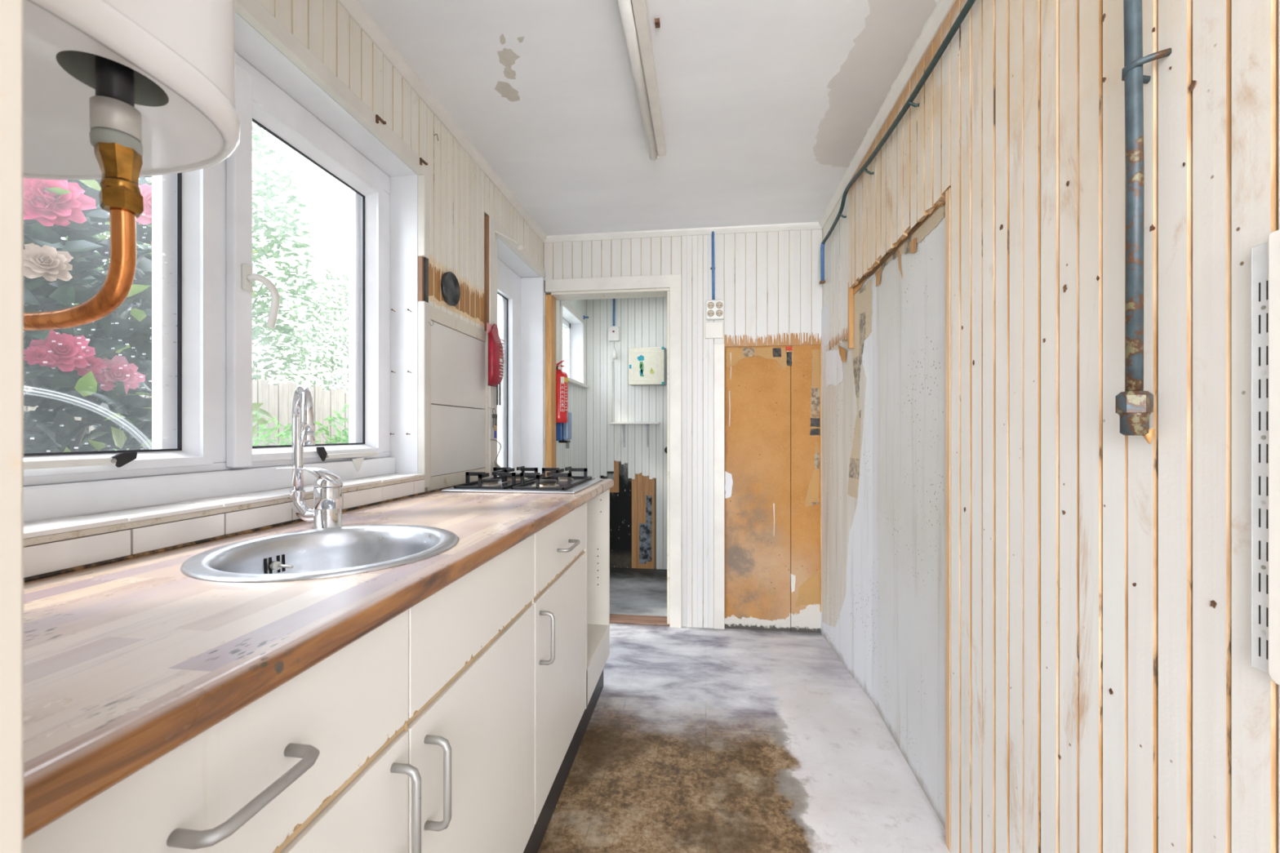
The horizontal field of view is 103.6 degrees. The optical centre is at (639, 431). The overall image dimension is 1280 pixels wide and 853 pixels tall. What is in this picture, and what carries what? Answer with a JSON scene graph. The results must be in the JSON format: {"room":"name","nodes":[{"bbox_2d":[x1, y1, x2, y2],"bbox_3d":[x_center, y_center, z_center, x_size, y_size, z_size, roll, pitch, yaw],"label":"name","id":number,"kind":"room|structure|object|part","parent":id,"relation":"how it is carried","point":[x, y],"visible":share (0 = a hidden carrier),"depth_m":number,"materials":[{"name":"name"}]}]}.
{"room":"damaged room","nodes":[
{"label":"damaged room","id":0,"kind":"room"},
{"bbox_2d":[0,0,23,852],"bbox_3d":[-0.724,-0.018,0.199,0.912,2.275,0.150,0,0,7],"label":"wall","id":1,"kind":"structure","parent":0,"point":[11,11],"depth_m":0.21,"materials":[{"name":"beige paint"}]},
{"bbox_2d":[23,0,240,180],"bbox_3d":[-0.586,-0.657,0.410,0.411,0.856,0.323,0,0,7],"label":"boiler","id":2,"kind":"object","parent":1,"relation":"attached to","point":[153,78],"visible":0.93,"depth_m":0.43,"materials":[{"name":"white plastic"}]},
{"bbox_2d":[23,142,143,330],"bbox_3d":[-0.539,-0.158,0.426,0.257,0.145,0.028,0,0,7],"label":"copper pipe","id":3,"kind":"object","parent":2,"relation":"attached to","point":[120,166],"visible":0.92,"depth_m":0.41,"materials":[{"name":"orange metal"}]},
{"bbox_3d":[-0.586,-0.698,0.410,0.402,0.774,0.315,0,0,7],"label":"casing","id":4,"kind":"part","parent":2,"relation":"part of","materials":[{"name":"white metal"}]},
{"bbox_2d":[234,0,545,491],"bbox_3d":[-0.857,-0.018,1.521,0.232,2.275,3.200,0,0,7],"label":"wall","id":5,"kind":"structure","parent":0,"point":[445,212],"depth_m":1.72,"materials":[{"name":"wood"}]},
{"bbox_2d":[23,51,395,523],"bbox_3d":[-0.933,-0.363,1.025,0.138,1.011,1.395,0,0,7],"label":"window","id":6,"kind":"structure","parent":5,"relation":"in","point":[203,277],"depth_m":1.12,"materials":[{"name":"white plastic"}]},
{"bbox_3d":[-0.948,0.052,0.831,0.012,0.013,0.136,0,0,7],"label":"stay arm","id":7,"kind":"part","parent":6,"relation":"part of","materials":[{"name":"white plastic"}]},
{"bbox_3d":[-1.003,-0.370,0.742,0.062,0.880,0.716,0,0,7],"label":"sash","id":8,"kind":"part","parent":6,"relation":"part of","materials":[{"name":"white plastic"}]},
{"bbox_3d":[-0.895,-0.350,1.148,0.008,0.060,0.024,0,0,7],"label":"handle plate","id":9,"kind":"part","parent":6,"relation":"part of","materials":[{"name":"white plastic"}]},
{"bbox_3d":[-0.867,-0.301,1.161,0.062,0.120,0.026,0,0,-41],"label":"handle","id":10,"kind":"part","parent":6,"relation":"part of","materials":[{"name":"white plastic"}]},
{"bbox_3d":[-0.917,-0.370,1.403,0.064,0.880,0.543,0,0,7],"label":"sash","id":11,"kind":"part","parent":6,"relation":"part of","materials":[{"name":"white plastic"}]},
{"bbox_3d":[-0.862,0.069,1.505,0.012,0.013,0.222,0,0,7],"label":"stay arm","id":12,"kind":"part","parent":6,"relation":"part of","materials":[{"name":"white plastic"}]},
{"bbox_2d":[23,473,425,546],"bbox_3d":[-0.874,0.150,1.016,0.127,0.019,1.394,0,0,7],"label":"windowsill","id":13,"kind":"structure","parent":5,"relation":"attached to","point":[37,532],"depth_m":0.91,"materials":[{"name":"white painted wood"},{"name":"bare wood"}]},
{"bbox_2d":[23,478,487,582],"bbox_3d":[-0.793,0.187,1.261,0.032,0.055,1.900,0,0,7],"label":"tile backsplash","id":14,"kind":"structure","parent":5,"relation":"attached to","point":[41,561],"depth_m":0.89,"materials":[{"name":"white tile"},{"name":"black sealant"}]},
{"bbox_3d":[-0.827,-0.892,1.031,0.026,0.045,1.435,0,0,7],"label":"casing","id":15,"kind":"part","parent":5,"relation":"part of","materials":[{"name":"white wood"}]},
{"bbox_2d":[375,114,386,124],"bbox_3d":[-0.760,-0.901,1.467,0.020,0.023,0.038,0,0,7],"label":"bracket","id":16,"kind":"object","parent":5,"relation":"attached to","point":[378,117],"visible":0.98,"depth_m":1.45,"materials":[{"name":"metal"}]},
{"bbox_2d":[419,157,427,164],"bbox_3d":[-0.731,-0.899,1.691,0.020,0.023,0.038,0,0,7],"label":"bracket","id":17,"kind":"object","parent":5,"relation":"attached to","point":[421,160],"visible":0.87,"depth_m":1.68,"materials":[{"name":"metal"}]},
{"bbox_3d":[-0.738,-0.733,1.719,0.026,0.275,0.032,0,0,7],"label":"casing","id":18,"kind":"part","parent":5,"relation":"part of","materials":[{"name":"white wood"}]},
{"bbox_3d":[-0.738,-0.127,1.719,0.026,0.633,0.032,0,0,7],"label":"casing","id":19,"kind":"part","parent":5,"relation":"part of","materials":[{"name":"white wood"}]},
{"bbox_2d":[337,0,546,242],"bbox_3d":[-0.744,-1.140,1.557,0.028,0.030,2.900,0,0,7],"label":"trim","id":20,"kind":"structure","parent":5,"relation":"attached to","point":[355,10],"depth_m":1.71,"materials":[{"name":"white wood"}]},
{"bbox_2d":[440,271,460,306],"bbox_3d":[-0.707,-0.534,1.884,0.014,0.124,0.124,0,0,7],"label":"vent pipe","id":21,"kind":"object","parent":5,"relation":"attached to","point":[450,286],"visible":1,"depth_m":1.88,"materials":[{"name":"metal"}]},
{"bbox_3d":[-0.710,-0.117,1.969,0.018,0.646,0.467,0,0,7],"label":"panel frame","id":22,"kind":"part","parent":5,"relation":"part of","materials":[{"name":"paint"}]},
{"bbox_3d":[-0.710,-0.245,1.981,0.015,0.290,0.444,0,0,7],"label":"hardboard panel","id":23,"kind":"part","parent":5,"relation":"part of","materials":[{"name":"white wood"}]},
{"bbox_3d":[-0.710,0.030,1.981,0.015,0.253,0.444,0,0,7],"label":"hardboard panel","id":24,"kind":"part","parent":5,"relation":"part of","materials":[{"name":"white wood"}]},
{"bbox_3d":[-0.666,0.089,2.241,0.036,2.062,0.077,0,0,7],"label":"casing","id":25,"kind":"part","parent":5,"relation":"part of","materials":[{"name":"white wood"}]},
{"bbox_2d":[488,406,497,438],"bbox_3d":[-0.640,-0.044,2.192,0.029,0.143,0.051,0,0,7],"label":"bunch","id":26,"kind":"object","parent":5,"relation":"hanging from","point":[495,416],"visible":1,"depth_m":2.19,"materials":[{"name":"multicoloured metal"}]},
{"bbox_2d":[486,322,505,405],"bbox_3d":[-0.630,-0.298,2.203,0.043,0.359,0.122,0,0,7],"label":"blanket","id":27,"kind":"object","parent":5,"relation":"hanging from","point":[495,355],"visible":1,"depth_m":2.18,"materials":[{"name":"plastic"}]},
{"bbox_2d":[489,439,504,467],"bbox_3d":[-0.630,0.111,2.235,0.030,0.160,0.134,0,0,7],"label":"cord","id":28,"kind":"object","parent":5,"relation":"hanging from","point":[496,464],"visible":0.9,"depth_m":2.22,"materials":[{"name":"plastic"}]},
{"bbox_3d":[-0.633,0.082,2.217,0.009,0.103,0.097,0,0,11],"label":"cord","id":29,"kind":"part","parent":28,"relation":"part of","materials":[{"name":"grey plastic"}]},
{"bbox_2d":[493,230,524,250],"bbox_3d":[-0.605,-0.867,2.309,0.036,0.050,0.177,0,0,36],"label":"wall bracket","id":30,"kind":"object","parent":5,"relation":"attached to","point":[519,247],"visible":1,"depth_m":2.31,"materials":[{"name":"white metal"}]},
{"bbox_3d":[-0.646,-0.867,2.236,0.006,0.050,0.010,0,0,7],"label":"plate","id":31,"kind":"part","parent":30,"relation":"part of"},
{"bbox_3d":[-0.605,-0.882,2.296,0.008,0.018,0.143,0,0,31],"label":"arm","id":32,"kind":"part","parent":30,"relation":"part of"},
{"bbox_2d":[497,257,520,473],"bbox_3d":[-0.769,0.102,2.643,0.062,2.035,0.693,0,0,7],"label":"door","id":33,"kind":"structure","parent":5,"relation":"in","point":[508,282],"depth_m":2.83,"materials":[{"name":"white plastic"}]},
{"bbox_3d":[-0.620,-0.938,2.634,0.028,0.045,0.713,0,0,7],"label":"casing","id":34,"kind":"part","parent":5,"relation":"part of","materials":[{"name":"white wood"}]},
{"bbox_2d":[555,299,586,476],"bbox_3d":[-0.592,-0.011,3.650,0.161,2.262,1.090,0,0,7],"label":"wall","id":35,"kind":"structure","parent":0,"point":[574,456],"depth_m":3.81,"materials":[{"name":"white wood"}]},
{"bbox_2d":[555,360,568,422],"bbox_3d":[-0.510,-0.252,3.150,0.118,0.392,0.114,0,0,7],"label":"fire extinguisher","id":36,"kind":"object","parent":35,"relation":"attached to","point":[562,380],"visible":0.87,"depth_m":3.10,"materials":[{"name":"red metal"}]},
{"bbox_2d":[555,411,571,448],"bbox_3d":[-0.506,-0.017,3.266,0.110,0.247,0.100,0,0,7],"label":"soap dispenser","id":37,"kind":"object","parent":35,"relation":"attached to","point":[563,430],"visible":0.7,"depth_m":3.22,"materials":[{"name":"blue plastic"}]},
{"bbox_2d":[560,300,589,388],"bbox_3d":[-0.546,-0.635,3.760,0.185,0.569,0.700,0,0,7],"label":"window","id":38,"kind":"structure","parent":35,"relation":"in","point":[575,326],"depth_m":4.05,"materials":[{"name":"white plastic"}]},
{"bbox_3d":[-0.538,-0.628,3.425,0.014,0.507,0.038,0,0,7],"label":"casing","id":39,"kind":"part","parent":38,"relation":"part of","materials":[{"name":"white wood"}]},
{"bbox_3d":[-0.498,-0.901,3.735,0.014,0.038,0.662,0,0,7],"label":"casing","id":40,"kind":"part","parent":38,"relation":"part of","materials":[{"name":"white wood"}]},
{"bbox_3d":[-0.525,-0.363,3.767,0.145,0.024,0.680,0,0,7],"label":"sill","id":41,"kind":"part","parent":38,"relation":"part of","materials":[{"name":"white wood"}]},
{"bbox_3d":[-0.454,-0.647,4.082,0.014,0.545,0.038,0,0,7],"label":"casing","id":42,"kind":"part","parent":38,"relation":"part of","materials":[{"name":"white wood"}]},
{"bbox_2d":[563,297,666,569],"bbox_3d":[-0.004,-0.011,4.184,1.272,2.262,0.120,0,0,7],"label":"wall","id":43,"kind":"structure","parent":0,"point":[638,493],"depth_m":4.14,"materials":[{"name":"white wood"}]},
{"bbox_2d":[608,298,619,342],"bbox_3d":[-0.209,-0.907,4.124,0.088,0.345,0.052,0,0,7],"label":"switch","id":44,"kind":"object","parent":43,"relation":"attached to","point":[613,332],"depth_m":4.11,"materials":[{"name":"white plastic"}]},
{"bbox_2d":[611,347,617,422],"bbox_3d":[-0.203,-0.382,4.123,0.047,0.598,0.052,0,0,7],"label":"conduit","id":45,"kind":"object","parent":43,"relation":"attached to","point":[615,355],"depth_m":4.14,"materials":[{"name":"white plastic"}]},
{"bbox_3d":[-0.203,-0.639,4.119,0.043,0.089,0.044,0,0,7],"label":"pull knob","id":46,"kind":"part","parent":45,"relation":"part of","materials":[{"name":"white plastic"}]},
{"bbox_2d":[608,422,660,447],"bbox_3d":[-0.045,0.024,4.064,0.409,0.205,0.130,0,0,7],"label":"wall shelf","id":47,"kind":"object","parent":43,"relation":"attached to","point":[624,424],"visible":1,"depth_m":4.03,"materials":[{"name":"white wood"}]},
{"bbox_2d":[628,346,666,385],"bbox_3d":[0.062,-0.525,4.063,0.298,0.298,0.104,0,0,7],"label":"medicine cabinet","id":48,"kind":"object","parent":43,"relation":"attached to","point":[646,366],"visible":1,"depth_m":4.01,"materials":[{"name":"white metal"}]},
{"bbox_3d":[0.050,-0.525,4.015,0.216,0.228,0.002,0,0,7],"label":"moulding","id":49,"kind":"part","parent":48,"relation":"part of","materials":[{"name":"beige plastic"}]},
{"bbox_2d":[357,0,938,235],"bbox_3d":[0.067,-1.195,1.504,2.250,0.081,3.000,0,0,7],"label":"ceiling","id":50,"kind":"structure","parent":0,"point":[766,106],"depth_m":1.72,"materials":[{"name":"white paint"}]},
{"bbox_2d":[617,0,665,160],"bbox_3d":[0.009,-1.123,1.435,0.096,0.062,1.250,0,0,7],"label":"lamp","id":51,"kind":"object","parent":50,"relation":"attached to","point":[639,6],"visible":1,"depth_m":1.53,"materials":[{"name":"white plastic"}]},
{"bbox_2d":[543,229,822,632],"bbox_3d":[0.251,-0.018,2.938,1.750,2.275,0.108,0,0,7],"label":"wall","id":52,"kind":"structure","parent":0,"point":[751,395],"depth_m":2.85,"materials":[{"name":"white paint"}]},
{"bbox_2d":[543,274,681,627],"bbox_3d":[-0.168,0.110,3.001,0.833,2.020,0.150,0,0,7],"label":"door frame","id":53,"kind":"structure","parent":52,"relation":"in","point":[669,286],"depth_m":2.90,"materials":[{"name":"paint"}]},
{"bbox_3d":[-0.575,0.146,3.000,0.027,1.948,0.023,0,0,7],"label":"casing","id":54,"kind":"part","parent":53,"relation":"part of","materials":[{"name":"wood"}]},
{"bbox_2d":[544,222,822,242],"bbox_3d":[0.218,-1.140,2.882,1.600,0.030,0.028,0,0,7],"label":"trim","id":55,"kind":"structure","parent":52,"relation":"attached to","point":[807,225],"depth_m":2.87,"materials":[{"name":"white wood"}]},
{"bbox_2d":[710,231,715,299],"bbox_3d":[0.414,-0.951,2.862,0.026,0.407,0.018,0,0,7],"label":"conduit","id":56,"kind":"object","parent":52,"relation":"attached to","point":[713,268],"visible":1,"depth_m":2.85,"materials":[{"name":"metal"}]},
{"bbox_2d":[705,321,723,338],"bbox_3d":[0.421,-0.577,2.864,0.100,0.092,0.012,0,0,7],"label":"junction cover","id":57,"kind":"object","parent":52,"relation":"attached to","point":[713,330],"visible":1,"depth_m":2.86,"materials":[{"name":"white plastic"}]},
{"bbox_2d":[706,299,724,319],"bbox_3d":[0.425,-0.692,2.854,0.104,0.112,0.029,0,0,7],"label":"outlet","id":58,"kind":"object","parent":52,"relation":"attached to","point":[714,308],"visible":1,"depth_m":2.84,"materials":[{"name":"white plastic"}]},
{"bbox_3d":[0.451,0.310,2.869,0.060,1.620,0.022,0,0,7],"label":"upright trim","id":59,"kind":"part","parent":52,"relation":"part of","materials":[{"name":"white wood"}]},
{"bbox_2d":[772,347,781,356],"bbox_3d":[0.770,-0.446,2.833,0.048,0.052,0.001,0,0,7],"label":"sticker","id":60,"kind":"object","parent":52,"relation":"attached to","point":[776,352],"depth_m":2.83,"materials":[{"name":"black paper"}]},
{"bbox_2d":[786,351,791,366],"bbox_3d":[0.836,-0.408,2.825,0.031,0.080,0.001,0,0,7],"label":"sticker","id":61,"kind":"object","parent":52,"relation":"attached to","point":[788,354],"depth_m":2.82,"materials":[{"name":"paper"}]},
{"bbox_2d":[809,428,819,435],"bbox_3d":[0.979,0.001,2.807,0.065,0.039,0.001,0,0,7],"label":"sticker","id":62,"kind":"object","parent":52,"relation":"attached to","point":[812,431],"depth_m":2.81,"materials":[{"name":"black paper"}]},
{"bbox_2d":[810,417,819,426],"bbox_3d":[0.981,-0.051,2.806,0.063,0.053,0.001,0,0,7],"label":"sticker","id":63,"kind":"object","parent":52,"relation":"on","point":[815,422],"depth_m":2.81,"materials":[{"name":"grey paper"}]},
{"bbox_2d":[537,567,951,852],"bbox_3d":[0.057,1.154,0.446,2.600,0.092,7.700,0,0,7],"label":"floor","id":64,"kind":"structure","parent":0,"point":[695,740],"depth_m":1.75,"materials":[{"name":"grey concrete"}]},
{"bbox_2d":[23,609,421,852],"bbox_3d":[-0.596,0.614,0.482,0.555,0.733,0.529,0,0,7],"label":"base cabinet","id":65,"kind":"object","parent":64,"relation":"on","point":[317,763],"visible":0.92,"depth_m":0.51,"materials":[{"name":"beige laminate"}]},
{"bbox_3d":[-0.341,0.320,0.450,0.040,0.011,0.122,0,0,7],"label":"handle","id":66,"kind":"part","parent":65,"relation":"part of","materials":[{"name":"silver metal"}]},
{"bbox_3d":[-0.379,0.415,0.454,0.023,0.012,0.524,0,0,7],"label":"rail","id":67,"kind":"part","parent":65,"relation":"part of","materials":[{"name":"white laminate"}]},
{"bbox_3d":[-0.369,0.698,0.453,0.018,0.549,0.526,0,0,7],"label":"door","id":68,"kind":"part","parent":65,"relation":"part of","materials":[{"name":"beige laminate"}]},
{"bbox_3d":[-0.312,0.515,0.674,0.040,0.139,0.012,0,0,7],"label":"handle","id":69,"kind":"part","parent":65,"relation":"part of","materials":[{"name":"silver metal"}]},
{"bbox_2d":[407,533,534,852],"bbox_3d":[-0.529,0.614,1.009,0.555,0.733,0.532,0,0,7],"label":"base cabinet","id":70,"kind":"object","parent":64,"relation":"on","point":[471,721],"visible":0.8,"depth_m":0.92,"materials":[{"name":"beige laminate"}]},
{"bbox_2d":[23,479,613,839],"bbox_3d":[-0.515,0.227,1.256,0.548,0.038,2.020,0,0,7],"label":"countertop","id":71,"kind":"structure","parent":70,"relation":"on","point":[126,663],"depth_m":0.53,"materials":[{"name":"laminate"}]},
{"bbox_2d":[275,384,342,529],"bbox_3d":[-0.680,0.055,1.060,0.169,0.305,0.109,0,0,38],"label":"mixer tap","id":72,"kind":"object","parent":71,"relation":"on","point":[326,513],"visible":0.98,"depth_m":1.07,"materials":[{"name":"silver metal"}]},
{"bbox_3d":[-0.696,0.016,1.037,0.024,0.227,0.168,0,0,-41],"label":"spout","id":73,"kind":"part","parent":72,"relation":"part of","materials":[{"name":"silver metal"}]},
{"bbox_3d":[-0.709,0.098,1.078,0.127,0.045,0.052,0,0,-14],"label":"lever","id":74,"kind":"part","parent":72,"relation":"part of","materials":[{"name":"silver metal"}]},
{"bbox_2d":[180,524,457,582],"bbox_3d":[-0.542,0.288,0.898,0.410,0.172,0.410,0,0,7],"label":"sink","id":75,"kind":"object","parent":71,"relation":"in","point":[330,552],"visible":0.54,"depth_m":0.99,"materials":[{"name":"metal"}]},
{"bbox_2d":[440,466,603,493],"bbox_3d":[-0.424,0.178,1.952,0.473,0.060,0.485,0,0,7],"label":"gas hob","id":76,"kind":"object","parent":71,"relation":"in","point":[556,482],"visible":1,"depth_m":1.82,"materials":[{"name":"metal"}]},
{"bbox_3d":[-0.545,0.189,1.839,0.076,0.018,0.076,0,0,7],"label":"burner","id":77,"kind":"part","parent":76,"relation":"part of","materials":[{"name":"metal"}]},
{"bbox_3d":[-0.514,0.189,2.082,0.100,0.018,0.100,0,0,7],"label":"burner","id":78,"kind":"part","parent":76,"relation":"part of","materials":[{"name":"metal"}]},
{"bbox_3d":[-0.339,0.189,1.813,0.100,0.018,0.100,0,0,7],"label":"burner","id":79,"kind":"part","parent":76,"relation":"part of","materials":[{"name":"metal"}]},
{"bbox_3d":[-0.308,0.189,2.056,0.076,0.018,0.076,0,0,7],"label":"burner","id":80,"kind":"part","parent":76,"relation":"part of","materials":[{"name":"metal"}]},
{"bbox_3d":[-0.302,0.527,0.754,0.040,0.140,0.012,0,0,7],"label":"handle","id":81,"kind":"part","parent":70,"relation":"part of","materials":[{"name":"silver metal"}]},
{"bbox_3d":[-0.311,0.415,0.981,0.023,0.012,0.527,0,0,7],"label":"rail","id":82,"kind":"part","parent":70,"relation":"part of","materials":[{"name":"white laminate"}]},
{"bbox_3d":[-0.302,0.328,0.980,0.018,0.160,0.529,0,0,7],"label":"drawer","id":83,"kind":"part","parent":70,"relation":"part of","materials":[{"name":"beige laminate"}]},
{"bbox_2d":[533,502,586,824],"bbox_3d":[-0.461,0.614,1.541,0.554,0.733,0.539,0,0,7],"label":"base cabinet","id":84,"kind":"object","parent":64,"relation":"on","point":[560,553],"visible":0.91,"depth_m":1.45,"materials":[{"name":"beige laminate"}]},
{"bbox_3d":[-0.235,0.523,1.278,0.039,0.137,0.011,0,0,7],"label":"handle","id":85,"kind":"part","parent":84,"relation":"part of","materials":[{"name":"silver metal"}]},
{"bbox_3d":[-0.243,0.415,1.513,0.023,0.012,0.534,0,0,7],"label":"rail","id":86,"kind":"part","parent":84,"relation":"part of","materials":[{"name":"white laminate"}]},
{"bbox_3d":[-0.234,0.328,1.512,0.018,0.160,0.536,0,0,7],"label":"drawer","id":87,"kind":"part","parent":84,"relation":"part of","materials":[{"name":"beige laminate"}]},
{"bbox_3d":[-0.207,0.337,1.490,0.039,0.010,0.134,0,0,7],"label":"handle","id":88,"kind":"part","parent":84,"relation":"part of","materials":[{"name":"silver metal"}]},
{"bbox_2d":[523,670,603,852],"bbox_3d":[-0.298,1.051,1.207,0.016,0.138,2.038,0,0,7],"label":"plinth","id":89,"kind":"object","parent":64,"relation":"on","point":[535,841],"visible":0.33,"depth_m":1.56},
{"bbox_2d":[585,488,609,709],"bbox_3d":[-0.417,0.614,2.033,0.515,0.733,0.444,0,0,7],"label":"open shelf cabinet","id":90,"kind":"object","parent":64,"relation":"on","point":[597,509],"visible":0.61,"depth_m":2.21,"materials":[{"name":"beige laminate"}]},
{"bbox_3d":[-0.445,0.614,1.821,0.515,0.733,0.016,0,0,7],"label":"panel","id":91,"kind":"part","parent":90,"relation":"part of","materials":[{"name":"white laminate"}]},
{"bbox_2d":[586,623,608,666],"bbox_3d":[-0.419,0.854,2.033,0.511,0.017,0.410,0,0,7],"label":"shelf","id":92,"kind":"object","parent":90,"relation":"attached to","point":[597,633],"depth_m":2.06,"materials":[{"name":"white laminate"}]},
{"bbox_2d":[821,0,1279,852],"bbox_3d":[0.897,-0.018,1.296,0.170,2.275,3.200,0,0,7],"label":"wall","id":93,"kind":"structure","parent":0,"point":[1045,607],"depth_m":0.94,"materials":[{"name":"white paint"}]},
{"bbox_2d":[818,0,955,229],"bbox_3d":[0.815,-1.140,1.357,0.028,0.030,2.900,0,0,7],"label":"trim","id":94,"kind":"structure","parent":93,"relation":"attached to","point":[943,7],"depth_m":1.69,"materials":[{"name":"white wood"}]},
{"bbox_2d":[819,0,975,284],"bbox_3d":[0.872,-0.943,1.804,0.037,0.286,1.840,0,0,7],"label":"conduit","id":95,"kind":"object","parent":93,"relation":"attached to","point":[969,3],"visible":1,"depth_m":1.60,"materials":[{"name":"metal"}]},
{"bbox_2d":[1062,284,1067,292],"bbox_3d":[0.772,-0.260,0.915,0.001,0.014,0.010,0,0,7],"label":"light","id":96,"kind":"object","parent":93,"relation":"attached to","point":[1064,286],"depth_m":0.91,"materials":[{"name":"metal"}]},
{"bbox_2d":[1101,13,1106,22],"bbox_3d":[0.761,-0.679,0.827,0.001,0.011,0.008,0,0,7],"label":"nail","id":97,"kind":"object","parent":93,"relation":"attached to","point":[1103,15],"depth_m":0.83,"materials":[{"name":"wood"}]},
{"bbox_2d":[1115,0,1171,444],"bbox_3d":[0.727,-0.568,0.731,0.047,1.171,0.047,0,0,7],"label":"gas pipe","id":98,"kind":"object","parent":93,"relation":"attached to","point":[1134,406],"visible":1,"depth_m":0.73,"materials":[{"name":"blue metal"}]},
{"bbox_2d":[1149,223,1155,231],"bbox_3d":[0.749,-0.299,0.736,0.001,0.010,0.009,0,0,7],"label":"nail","id":99,"kind":"object","parent":93,"relation":"attached to","point":[1152,226],"depth_m":0.74,"materials":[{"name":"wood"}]},
{"bbox_2d":[1188,80,1196,90],"bbox_3d":[0.741,-0.465,0.676,0.001,0.014,0.010,0,0,7],"label":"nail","id":100,"kind":"object","parent":93,"relation":"attached to","point":[1192,83],"depth_m":0.68,"materials":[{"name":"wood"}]},
{"bbox_2d":[1209,600,1217,608],"bbox_3d":[0.738,0.222,0.648,0.001,0.010,0.008,0,0,7],"label":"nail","id":101,"kind":"object","parent":93,"relation":"attached to","point":[1213,603],"depth_m":0.65,"materials":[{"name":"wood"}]},
{"bbox_2d":[1251,241,1268,673],"bbox_3d":[0.724,0.029,0.580,0.010,0.495,0.030,0,0,7],"label":"shelf rail","id":102,"kind":"object","parent":93,"relation":"attached to","point":[1259,252],"visible":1,"depth_m":0.58,"materials":[{"name":"white metal"}]},
{"bbox_2d":[1267,229,1279,685],"bbox_3d":[0.706,0.029,0.511,0.007,0.507,0.120,0,0,7],"label":"radiator","id":103,"kind":"object","parent":102,"relation":"attached to","point":[1273,238],"visible":1,"depth_m":0.56,"materials":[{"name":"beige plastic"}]},
{"label":"outside","id":104,"kind":"structure","parent":0,"visible":0},
{"bbox_3d":[-7.029,1.445,4.934,12.800,0.050,24.000,0,0,7],"label":"ground","id":105,"kind":"structure","parent":104,"visible":0},
{"bbox_2d":[23,175,273,453],"bbox_3d":[-2.399,-0.077,1.348,2.265,3.098,2.097,0,0,-5],"label":"bush","id":106,"kind":"object","parent":105,"relation":"on","point":[108,358],"visible":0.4,"depth_m":1.44,"materials":[{"name":"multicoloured plant"}]},
{"bbox_2d":[23,242,73,281],"bbox_3d":[-1.444,-0.413,1.222,0.033,0.096,0.095,-18,-11,37],"label":"flower","id":107,"kind":"object","parent":106,"relation":"on","point":[49,263],"depth_m":1.22,"materials":[{"name":"beige plant"}]},
{"bbox_2d":[23,177,96,225],"bbox_3d":[-1.436,-0.584,1.230,0.047,0.155,0.150,-18,-11,37],"label":"flower","id":108,"kind":"object","parent":106,"relation":"on","point":[44,202],"depth_m":1.23,"materials":[{"name":"pink plant"}]},
{"bbox_2d":[29,329,95,371],"bbox_3d":[-1.438,-0.204,1.256,0.035,0.110,0.110,-18,-11,37],"label":"flower","id":109,"kind":"object","parent":106,"relation":"on","point":[65,352],"depth_m":1.25,"materials":[{"name":"pink plant"}]},
{"bbox_2d":[73,355,106,376],"bbox_3d":[-1.437,-0.175,1.311,0.021,0.062,0.068,-18,-11,37],"label":"flower","id":110,"kind":"object","parent":106,"relation":"on","point":[95,365],"depth_m":1.32,"materials":[{"name":"pink plant"}]},
{"bbox_2d":[93,355,145,395],"bbox_3d":[-1.426,-0.157,1.371,0.036,0.114,0.115,-18,-11,37],"label":"flower","id":111,"kind":"object","parent":106,"relation":"on","point":[117,370],"depth_m":1.37,"materials":[{"name":"pink plant"}]},
{"bbox_2d":[135,182,151,225],"bbox_3d":[-1.404,-0.661,1.470,0.046,0.142,0.139,-18,-11,37],"label":"flower","id":112,"kind":"object","parent":106,"relation":"on","point":[145,218],"depth_m":1.45,"materials":[{"name":"pink plant"}]},
{"bbox_2d":[23,378,348,450],"bbox_3d":[-4.498,0.397,6.056,0.076,2.046,9.270,0,0,7],"label":"fence","id":113,"kind":"object","parent":105,"relation":"on","point":[277,400],"visible":0.05,"depth_m":6.32,"materials":[{"name":"brown wood"}]},
{"bbox_2d":[59,124,319,385],"bbox_3d":[-6.443,-1.951,6.464,3.418,6.745,4.618,0,0,13],"label":"tree","id":114,"kind":"object","parent":105,"relation":"on","point":[264,308],"visible":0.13,"depth_m":7.41,"materials":[{"name":"green plant"}]},
{"bbox_2d":[114,412,320,450],"bbox_3d":[-3.409,0.607,4.186,1.606,1.727,1.808,0,0,7],"label":"shrub","id":115,"kind":"object","parent":105,"relation":"on","point":[286,433],"visible":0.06,"depth_m":4.29,"materials":[{"name":"green plant"}]},
{"bbox_2d":[270,267,348,391],"bbox_3d":[-6.109,-1.202,11.861,3.855,5.246,4.577,0,0,7],"label":"tree","id":116,"kind":"object","parent":105,"relation":"on","point":[318,359],"visible":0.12,"depth_m":10.71,"materials":[{"name":"green plant"}]},
{"bbox_2d":[315,403,348,444],"bbox_3d":[-3.221,0.529,6.072,1.408,1.946,1.872,0,0,7],"label":"shrub","id":117,"kind":"object","parent":105,"relation":"on","point":[345,439],"visible":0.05,"depth_m":5.83,"materials":[{"name":"green plant"}]}
]}

